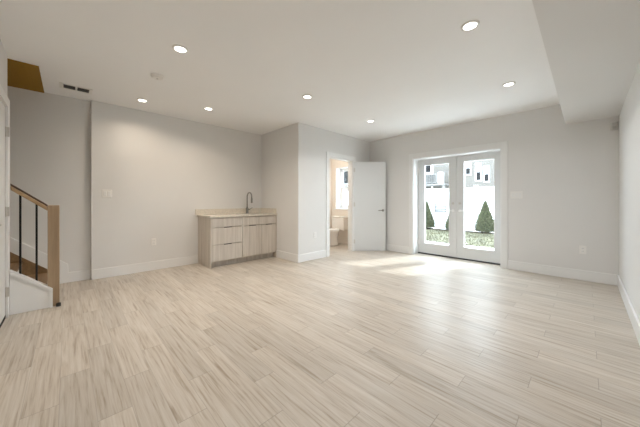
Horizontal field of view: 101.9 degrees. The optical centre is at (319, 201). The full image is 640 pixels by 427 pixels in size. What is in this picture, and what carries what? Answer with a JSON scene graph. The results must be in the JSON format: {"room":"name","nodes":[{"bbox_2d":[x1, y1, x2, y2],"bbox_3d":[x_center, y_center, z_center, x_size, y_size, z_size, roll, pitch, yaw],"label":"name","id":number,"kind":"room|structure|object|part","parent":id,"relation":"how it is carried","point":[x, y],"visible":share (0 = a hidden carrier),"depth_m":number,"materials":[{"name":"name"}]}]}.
{"room":"empty basement room","nodes":[
{"label":"empty basement room","id":0,"kind":"room"},
{"bbox_2d":[0,39,6,105],"bbox_3d":[-1.655,-0.163,0.997,0.120,2.585,4.351,0,0,-44],"label":"wall","id":1,"kind":"structure","parent":0,"point":[3,56],"depth_m":2.44,"materials":[{"name":"beige paint"}]},
{"bbox_2d":[0,100,9,327],"bbox_3d":[-2.776,0.106,2.246,0.090,2.046,0.766,0,0,-44],"label":"door","id":2,"kind":"structure","parent":1,"relation":"in","point":[4,131],"depth_m":2.41,"materials":[{"name":"white paint"}]},
{"bbox_3d":[-2.793,0.096,2.224,0.034,2.025,0.759,0,0,-44],"label":"panel","id":3,"kind":"part","parent":2,"relation":"part of","materials":[{"name":"white paint"}]},
{"bbox_2d":[0,85,9,317],"bbox_3d":[-2.780,0.061,2.251,0.018,2.138,0.960,0,0,-44],"label":"trim","id":4,"kind":"structure","parent":1,"relation":"attached to","point":[3,96],"depth_m":2.52,"materials":[{"name":"white paint"}]},
{"bbox_2d":[7,86,90,271],"bbox_3d":[-4.200,-0.163,3.127,2.147,2.585,0.260,0,0,-44],"label":"wall","id":5,"kind":"structure","parent":0,"point":[50,134],"depth_m":3.52,"materials":[{"name":"beige paint"}]},
{"bbox_2d":[10,237,90,283],"bbox_3d":[-4.067,0.261,3.063,2.047,1.739,0.016,0,0,-44],"label":"baseboard","id":6,"kind":"structure","parent":5,"relation":"attached to","point":[28,252],"depth_m":3.45,"materials":[{"name":"white paint"}]},
{"bbox_2d":[91,100,260,269],"bbox_3d":[-1.488,-0.163,5.717,5.353,2.585,0.333,0,0,-44],"label":"wall","id":7,"kind":"structure","parent":0,"point":[158,169],"depth_m":4.31,"materials":[{"name":"beige paint"}]},
{"bbox_2d":[102,190,111,197],"bbox_3d":[-3.160,-0.115,3.849,0.116,0.116,0.010,0,0,-44],"label":"light switch","id":8,"kind":"object","parent":7,"relation":"attached to","point":[105,193],"visible":1,"depth_m":3.85,"materials":[{"name":"white plastic"}]},
{"bbox_2d":[91,255,197,279],"bbox_3d":[-2.758,1.058,4.236,1.467,0.145,0.016,0,0,-44],"label":"baseboard","id":9,"kind":"structure","parent":7,"relation":"attached to","point":[168,263],"depth_m":4.14,"materials":[{"name":"white paint"}]},
{"bbox_2d":[151,238,155,245],"bbox_3d":[-2.736,0.668,4.263,0.070,0.116,0.009,0,0,-44],"label":"power outlet","id":10,"kind":"object","parent":7,"relation":"attached to","point":[153,241],"visible":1,"depth_m":4.26,"materials":[{"name":"white plastic"}]},
{"bbox_2d":[195,208,275,214],"bbox_3d":[-1.578,0.197,4.994,1.378,0.103,0.576,0,0,-44],"label":"backsplash","id":11,"kind":"structure","parent":7,"relation":"attached to","point":[237,210],"depth_m":5.20,"materials":[{"name":"beige stone"}]},
{"bbox_2d":[261,124,293,253],"bbox_3d":[-0.840,-0.163,5.312,0.120,2.585,1.151,0,0,-44],"label":"wall","id":12,"kind":"structure","parent":0,"point":[277,146],"depth_m":5.17,"materials":[{"name":"beige paint"}]},
{"bbox_2d":[276,250,298,262],"bbox_3d":[-0.637,1.058,5.006,0.016,0.145,0.701,0,0,-44],"label":"baseboard","id":13,"kind":"structure","parent":12,"relation":"attached to","point":[280,254],"depth_m":4.98,"materials":[{"name":"white paint"}]},
{"bbox_2d":[0,0,559,141],"bbox_3d":[-0.349,-1.525,3.010,7.500,0.140,5.800,0,0,-44],"label":"ceiling","id":14,"kind":"structure","parent":0,"point":[404,66],"depth_m":2.60,"materials":[{"name":"paint"}]},
{"bbox_2d":[7,58,43,92],"bbox_3d":[-3.916,-1.449,2.572,1.580,0.012,0.930,0,0,-44],"label":"ceiling panel","id":15,"kind":"object","parent":14,"relation":"in","point":[22,75],"depth_m":3.00,"materials":[{"name":"brown wood"}]},
{"bbox_2d":[59,82,92,94],"bbox_3d":[-3.138,-1.451,3.340,0.310,0.008,0.195,0,0,-44],"label":"ceiling vent","id":16,"kind":"object","parent":14,"relation":"in","point":[61,85],"visible":1,"depth_m":3.33,"materials":[{"name":"white plastic"}]},
{"bbox_2d":[137,98,147,101],"bbox_3d":[-2.552,-1.450,3.726,0.136,0.010,0.136,0,0,-44],"label":"recessed light","id":17,"kind":"object","parent":14,"relation":"in","point":[138,99],"visible":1,"depth_m":3.72,"materials":[{"name":"white plastic"}]},
{"bbox_2d":[150,73,163,79],"bbox_3d":[-1.881,-1.435,2.998,0.132,0.041,0.132,0,0,-44],"label":"smoke detector","id":18,"kind":"object","parent":14,"relation":"attached to","point":[156,76],"visible":1,"depth_m":2.97,"materials":[{"name":"white plastic"}]},
{"bbox_2d":[172,44,187,52],"bbox_3d":[-1.331,-1.450,2.473,0.136,0.010,0.136,0,0,-44],"label":"recessed light","id":19,"kind":"object","parent":14,"relation":"in","point":[178,48],"visible":1,"depth_m":2.46,"materials":[{"name":"white plastic"}]},
{"bbox_2d":[302,94,311,98],"bbox_3d":[-0.176,-1.450,3.598,0.136,0.010,0.136,0,0,-44],"label":"recessed light","id":20,"kind":"object","parent":14,"relation":"in","point":[306,96],"visible":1,"depth_m":3.58,"materials":[{"name":"white plastic"}]},
{"bbox_2d":[461,20,479,30],"bbox_3d":[1.241,-1.450,2.144,0.136,0.010,0.136,0,0,-44],"label":"recessed light","id":21,"kind":"object","parent":14,"relation":"in","point":[470,25],"visible":1,"depth_m":2.13,"materials":[{"name":"white plastic"}]},
{"bbox_2d":[502,81,515,86],"bbox_3d":[2.340,-1.450,3.215,0.136,0.010,0.136,0,0,-44],"label":"recessed light","id":22,"kind":"object","parent":14,"relation":"in","point":[507,84],"visible":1,"depth_m":3.21,"materials":[{"name":"white plastic"}]},
{"bbox_2d":[0,243,639,426],"bbox_3d":[-0.364,1.190,2.996,7.460,0.120,5.800,0,0,-44],"label":"floor","id":23,"kind":"structure","parent":0,"point":[345,338],"depth_m":1.99,"materials":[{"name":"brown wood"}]},
{"bbox_2d":[9,252,52,314],"bbox_3d":[-3.787,0.369,2.590,1.588,1.522,1.052,0,0,-44],"label":"staircase","id":24,"kind":"structure","parent":23,"relation":"on","point":[27,294],"depth_m":2.69,"materials":[{"name":"white paint"}]},
{"bbox_3d":[-3.002,0.911,2.691,0.310,0.439,0.065,0,0,-44],"label":"panel","id":25,"kind":"part","parent":24,"relation":"part of","materials":[{"name":"white paint"}]},
{"bbox_3d":[-2.989,0.909,2.694,0.298,0.442,0.086,0,0,-44],"label":"cap trim","id":26,"kind":"part","parent":24,"relation":"part of","materials":[{"name":"white paint"}]},
{"bbox_2d":[10,184,59,305],"bbox_3d":[-2.991,0.476,2.734,0.347,1.308,0.090,0,0,-44],"label":"stair railing","id":27,"kind":"object","parent":24,"relation":"attached to","point":[53,210],"visible":0.88,"depth_m":2.77,"materials":[{"name":"brown wood"}]},
{"bbox_3d":[-3.023,-0.028,2.702,0.257,0.254,0.060,0,0,-44],"label":"handrail","id":28,"kind":"part","parent":27,"relation":"part of","materials":[{"name":"brown wood"}]},
{"bbox_3d":[-2.899,0.586,2.824,0.090,1.088,0.090,0,0,-44],"label":"newel post","id":29,"kind":"part","parent":27,"relation":"part of","materials":[{"name":"brown wood"}]},
{"bbox_2d":[198,215,276,268],"bbox_3d":[-1.555,0.704,5.005,1.327,0.852,0.592,0,0,-44],"label":"base cabinet","id":30,"kind":"object","parent":23,"relation":"on","point":[221,240],"visible":0.97,"depth_m":4.68,"materials":[{"name":"beige wood"}]},
{"bbox_3d":[-2.023,0.704,4.553,0.025,0.852,0.586,0,0,-44],"label":"panel","id":31,"kind":"part","parent":30,"relation":"part of","materials":[{"name":"beige wood"}]},
{"bbox_3d":[-1.621,0.881,4.552,0.546,0.277,0.021,0,0,-44],"label":"drawer","id":32,"kind":"part","parent":30,"relation":"part of","materials":[{"name":"beige wood"}]},
{"bbox_3d":[-1.621,0.593,4.552,0.546,0.285,0.021,0,0,-44],"label":"drawer","id":33,"kind":"part","parent":30,"relation":"part of","materials":[{"name":"beige wood"}]},
{"bbox_3d":[-1.621,0.367,4.552,0.546,0.150,0.021,0,0,-44],"label":"drawer","id":34,"kind":"part","parent":30,"relation":"part of","materials":[{"name":"beige wood"}]},
{"bbox_2d":[195,208,276,217],"bbox_3d":[-1.568,0.210,4.983,1.378,0.130,0.606,0,0,-44],"label":"countertop","id":35,"kind":"structure","parent":30,"relation":"on","point":[237,212],"depth_m":5.03,"materials":[{"name":"beige stone"}]},
{"bbox_2d":[246,192,252,212],"bbox_3d":[-1.451,0.028,5.305,0.142,0.439,0.234,0,0,-15],"label":"faucet","id":36,"kind":"object","parent":35,"relation":"on","point":[247,208],"visible":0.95,"depth_m":5.33,"materials":[{"name":"silver metal"}]},
{"bbox_3d":[-1.278,0.735,4.886,0.400,0.570,0.021,0,0,-44],"label":"cabinet door","id":37,"kind":"part","parent":30,"relation":"part of","materials":[{"name":"beige wood"}]},
{"bbox_3d":[-1.163,0.367,4.998,0.721,0.150,0.021,0,0,-44],"label":"false drawer","id":38,"kind":"part","parent":30,"relation":"part of","materials":[{"name":"beige wood"}]},
{"bbox_3d":[-1.090,0.704,5.462,0.022,0.852,0.586,0,0,-44],"label":"panel","id":39,"kind":"part","parent":30,"relation":"part of","materials":[{"name":"beige wood"}]},
{"bbox_3d":[-1.018,0.735,5.140,0.315,0.570,0.021,0,0,-44],"label":"cabinet door","id":40,"kind":"part","parent":30,"relation":"part of","materials":[{"name":"beige wood"}]},
{"bbox_2d":[330,216,347,245],"bbox_3d":[0.342,0.765,6.699,0.714,0.730,0.450,0,0,-44],"label":"toilet","id":41,"kind":"object","parent":23,"relation":"on","point":[338,222],"visible":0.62,"depth_m":6.70,"materials":[{"name":"white ceramic"}]},
{"bbox_3d":[0.275,0.938,6.633,0.505,0.385,0.364,0,0,-44],"label":"bowl","id":42,"kind":"part","parent":41,"relation":"part of","materials":[{"name":"white ceramic"}]},
{"bbox_3d":[0.527,0.593,6.880,0.190,0.325,0.430,0,0,-44],"label":"tank","id":43,"kind":"part","parent":41,"relation":"part of","materials":[{"name":"white ceramic"}]},
{"bbox_2d":[294,122,369,254],"bbox_3d":[0.364,-0.163,5.598,2.245,2.585,0.120,0,0,-44],"label":"wall","id":44,"kind":"structure","parent":0,"point":[311,143],"depth_m":5.02,"materials":[{"name":"beige paint"}]},
{"bbox_2d":[299,250,325,262],"bbox_3d":[0.412,1.058,5.550,2.245,0.145,0.016,0,0,-44],"label":"baseboard","id":45,"kind":"structure","parent":44,"relation":"attached to","point":[319,254],"depth_m":5.00,"materials":[{"name":"white paint"}]},
{"bbox_2d":[326,152,355,256],"bbox_3d":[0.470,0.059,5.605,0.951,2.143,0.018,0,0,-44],"label":"trim","id":46,"kind":"structure","parent":44,"relation":"attached to","point":[328,154],"depth_m":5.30,"materials":[{"name":"white paint"}]},
{"bbox_2d":[354,162,385,250],"bbox_3d":[1.117,0.112,5.916,0.759,2.024,0.148,0,0,-1],"label":"door","id":47,"kind":"structure","parent":44,"relation":"in","point":[369,177],"depth_m":5.90,"materials":[{"name":"white paint"}]},
{"bbox_2d":[330,159,347,243],"bbox_3d":[-0.036,-0.163,6.096,2.125,2.585,1.151,0,0,-44],"label":"wall","id":48,"kind":"structure","parent":0,"point":[343,235],"depth_m":7.13,"materials":[{"name":"beige paint"}]},
{"bbox_2d":[338,104,618,274],"bbox_3d":[2.328,-0.163,5.385,0.270,2.585,5.467,0,0,-44],"label":"wall","id":49,"kind":"structure","parent":0,"point":[567,175],"depth_m":4.00,"materials":[{"name":"beige paint"}]},
{"bbox_2d":[334,168,347,209],"bbox_3d":[0.737,-0.340,6.972,0.275,1.140,0.720,0,0,-44],"label":"window","id":50,"kind":"structure","parent":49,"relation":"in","point":[339,172],"depth_m":7.19,"materials":[{"name":"white paint"}]},
{"bbox_3d":[0.810,-0.355,7.043,0.070,1.110,0.640,0,0,-44],"label":"frame","id":51,"kind":"part","parent":50,"relation":"part of","materials":[{"name":"white paint"}]},
{"bbox_3d":[0.823,-0.603,7.056,0.025,0.535,0.560,0,0,-44],"label":"sash","id":52,"kind":"part","parent":50,"relation":"part of","materials":[{"name":"white paint"}]},
{"bbox_2d":[418,156,456,256],"bbox_3d":[2.408,0.105,5.407,0.107,1.993,0.807,0,0,-44],"label":"door","id":53,"kind":"structure","parent":49,"relation":"in","point":[440,249],"depth_m":5.35,"materials":[{"name":"white paint"}]},
{"bbox_2d":[409,141,507,268],"bbox_3d":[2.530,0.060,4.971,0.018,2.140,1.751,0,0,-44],"label":"trim","id":54,"kind":"structure","parent":49,"relation":"attached to","point":[503,145],"depth_m":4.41,"materials":[{"name":"white paint"}]},
{"bbox_2d":[418,252,499,264],"bbox_3d":[2.716,1.120,5.152,0.100,0.020,1.547,0,0,-44],"label":"trim","id":55,"kind":"structure","parent":49,"relation":"attached to","point":[418,252],"depth_m":5.04,"materials":[{"name":"brown metal"}]},
{"bbox_2d":[457,151,499,262],"bbox_3d":[2.968,0.105,4.832,0.107,1.993,0.790,0,0,-44],"label":"door","id":56,"kind":"structure","parent":49,"relation":"in","point":[462,251],"depth_m":4.88,"materials":[{"name":"white paint"}]},
{"bbox_2d":[386,244,616,285],"bbox_3d":[2.606,1.058,4.894,0.016,0.145,3.986,0,0,-44],"label":"baseboard","id":57,"kind":"structure","parent":49,"relation":"attached to","point":[605,278],"depth_m":3.90,"materials":[{"name":"white paint"}]},
{"bbox_2d":[510,191,522,198],"bbox_3d":[3.227,-0.105,4.261,0.010,0.116,0.162,0,0,-44],"label":"light switch","id":58,"kind":"object","parent":49,"relation":"attached to","point":[515,194],"visible":1,"depth_m":4.26,"materials":[{"name":"white plastic"}]},
{"bbox_2d":[579,246,585,253],"bbox_3d":[3.762,0.695,3.713,0.009,0.116,0.070,0,0,-44],"label":"power outlet","id":59,"kind":"object","parent":49,"relation":"attached to","point":[582,249],"visible":1,"depth_m":3.71,"materials":[{"name":"white plastic"}]},
{"bbox_2d":[610,122,617,130],"bbox_3d":[3.948,-1.005,3.480,0.066,0.100,0.070,0,0,-44],"label":"sensor","id":60,"kind":"object","parent":49,"relation":"attached to","point":[613,126],"visible":1,"depth_m":3.46,"materials":[{"name":"grey plastic"}]},
{"bbox_2d":[532,0,639,123],"bbox_3d":[1.772,-1.298,1.663,5.720,0.313,0.521,0,0,-44],"label":"ceiling","id":61,"kind":"structure","parent":0,"point":[592,47],"depth_m":1.96,"materials":[{"name":"beige paint"}]},
{"bbox_2d":[619,63,639,320],"bbox_3d":[1.961,-0.163,1.348,5.890,2.585,0.194,0,0,-44],"label":"wall","id":62,"kind":"structure","parent":0,"point":[629,117],"depth_m":2.51,"materials":[{"name":"beige paint"}]},
{"bbox_2d":[617,275,639,345],"bbox_3d":[1.943,1.058,1.477,5.704,0.145,0.016,0,0,-44],"label":"baseboard","id":63,"kind":"structure","parent":62,"relation":"attached to","point":[635,322],"depth_m":2.49,"materials":[{"name":"white paint"}]},
{"label":"outside","id":64,"kind":"structure","parent":0,"visible":0},
{"bbox_2d":[433,227,493,242],"bbox_3d":[11.130,1.555,24.803,39.440,0.390,60.000,0,0,-44],"label":"ground","id":65,"kind":"structure","parent":64,"point":[433,227],"depth_m":12.53,"materials":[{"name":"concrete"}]},
{"bbox_2d":[343,185,493,230],"bbox_3d":[5.799,0.285,11.889,0.150,1.930,16.950,0,0,-44],"label":"vinyl fence","id":66,"kind":"object","parent":65,"relation":"on","point":[475,196],"visible":0.18,"depth_m":11.26,"materials":[{"name":"white plastic"}]},
{"bbox_3d":[1.612,0.297,16.187,0.130,1.905,0.130,0,0,-44],"label":"post","id":67,"kind":"part","parent":66,"relation":"part of","materials":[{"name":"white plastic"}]},
{"bbox_2d":[435,203,446,212],"bbox_3d":[5.603,0.295,12.048,0.029,0.430,0.520,0,0,-44],"label":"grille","id":68,"kind":"object","parent":66,"relation":"attached to","point":[435,203],"visible":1,"depth_m":12.02,"materials":[{"name":"white metal"}]},
{"bbox_3d":[5.799,-0.530,11.889,0.048,0.130,2.270,0,0,-44],"label":"rail","id":69,"kind":"part","parent":66,"relation":"part of","materials":[{"name":"white plastic"}]},
{"bbox_3d":[5.799,0.328,11.889,0.024,1.645,2.270,0,0,-44],"label":"panel","id":70,"kind":"part","parent":66,"relation":"part of","materials":[{"name":"white plastic"}]},
{"bbox_3d":[5.799,1.150,11.889,0.048,0.140,2.270,0,0,-44],"label":"rail","id":71,"kind":"part","parent":66,"relation":"part of","materials":[{"name":"white plastic"}]},
{"bbox_3d":[6.636,0.297,11.030,0.130,1.905,0.130,0,0,-44],"label":"post","id":72,"kind":"part","parent":66,"relation":"part of","materials":[{"name":"white plastic"}]},
{"bbox_3d":[7.474,-0.530,10.170,0.048,0.130,2.270,0,0,-44],"label":"rail","id":73,"kind":"part","parent":66,"relation":"part of","materials":[{"name":"white plastic"}]},
{"bbox_3d":[7.474,0.328,10.170,0.024,1.645,2.270,0,0,-44],"label":"panel","id":74,"kind":"part","parent":66,"relation":"part of","materials":[{"name":"white plastic"}]},
{"bbox_2d":[343,159,493,191],"bbox_3d":[9.865,-2.650,24.268,8.600,7.800,23.600,0,0,-44],"label":"house","id":75,"kind":"structure","parent":65,"relation":"on","point":[480,173],"depth_m":17.92,"materials":[{"name":"grey"}]},
{"bbox_3d":[2.526,-2.470,26.054,0.020,1.480,1.200,0,0,-44],"label":"pane","id":76,"kind":"part","parent":75,"relation":"part of","materials":[{"name":"grey glass"}]},
{"bbox_3d":[8.318,-2.620,20.109,0.020,0.780,0.560,0,0,-44],"label":"pane","id":77,"kind":"part","parent":75,"relation":"part of","materials":[{"name":"black glass"}]},
{"bbox_3d":[8.238,-1.650,20.184,0.030,0.800,1.380,0,0,-44],"label":"balcony door","id":78,"kind":"part","parent":75,"relation":"part of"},
{"bbox_3d":[10.760,-1.712,17.602,0.020,0.565,0.260,0,0,-44],"label":"pane","id":79,"kind":"part","parent":75,"relation":"part of","materials":[{"name":"black glass"}]},
{"bbox_3d":[11.088,-1.575,17.265,0.020,0.490,0.240,0,0,-44],"label":"pane","id":80,"kind":"part","parent":75,"relation":"part of","materials":[{"name":"black glass"}]},
{"bbox_2d":[426,174,448,187],"bbox_3d":[7.996,-0.310,19.551,1.200,3.340,3.150,0,0,-44],"label":"deck","id":81,"kind":"object","parent":65,"relation":"on","point":[443,185],"visible":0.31,"depth_m":18.54,"materials":[{"name":"white paint"}]},
{"bbox_2d":[438,172,443,183],"bbox_3d":[8.623,-1.660,18.521,0.400,0.820,0.300,0,0,-44],"label":"air conditioner","id":82,"kind":"object","parent":81,"relation":"on","point":[440,174],"visible":0.84,"depth_m":18.39,"materials":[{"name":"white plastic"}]},
{"bbox_2d":[426,241,493,249],"bbox_3d":[2.101,1.300,7.631,2.540,0.100,20.000,0,0,-44],"label":"patio","id":83,"kind":"structure","parent":65,"relation":"on","point":[426,241],"depth_m":7.18,"materials":[{"name":"concrete"}]},
{"bbox_2d":[427,228,493,233],"bbox_3d":[5.801,1.275,11.235,0.750,0.050,20.000,0,0,-44],"label":"mulch bed","id":84,"kind":"object","parent":65,"relation":"on","point":[427,228],"visible":0.06,"depth_m":10.90,"materials":[{"name":"brown soil"}]},
{"bbox_2d":[426,201,434,228],"bbox_3d":[4.947,0.613,12.043,0.724,1.294,0.734,0,0,-13],"label":"evergreen shrub","id":85,"kind":"object","parent":84,"relation":"on","point":[429,217],"visible":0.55,"depth_m":11.87,"materials":[{"name":"green plant"}]},
{"bbox_2d":[445,214,448,228],"bbox_3d":[5.785,0.614,11.197,0.721,1.293,0.727,0,0,-36],"label":"evergreen shrub","id":86,"kind":"object","parent":84,"relation":"on","point":[446,221],"visible":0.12,"depth_m":11.22,"materials":[{"name":"green plant"}]},
{"bbox_2d":[474,200,493,232],"bbox_3d":[6.604,0.604,10.348,0.744,1.313,0.758,0,0,0],"label":"evergreen shrub","id":87,"kind":"object","parent":84,"relation":"on","point":[485,223],"visible":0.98,"depth_m":10.22,"materials":[{"name":"green plant"}]},
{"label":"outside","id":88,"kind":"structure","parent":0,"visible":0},
{"bbox_2d":[426,229,493,247],"bbox_3d":[4.264,1.230,9.738,3.500,0.080,20.000,0,0,-44],"label":"grass","id":89,"kind":"structure","parent":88,"point":[476,239],"depth_m":8.75,"materials":[{"name":"green plant"}]}
]}

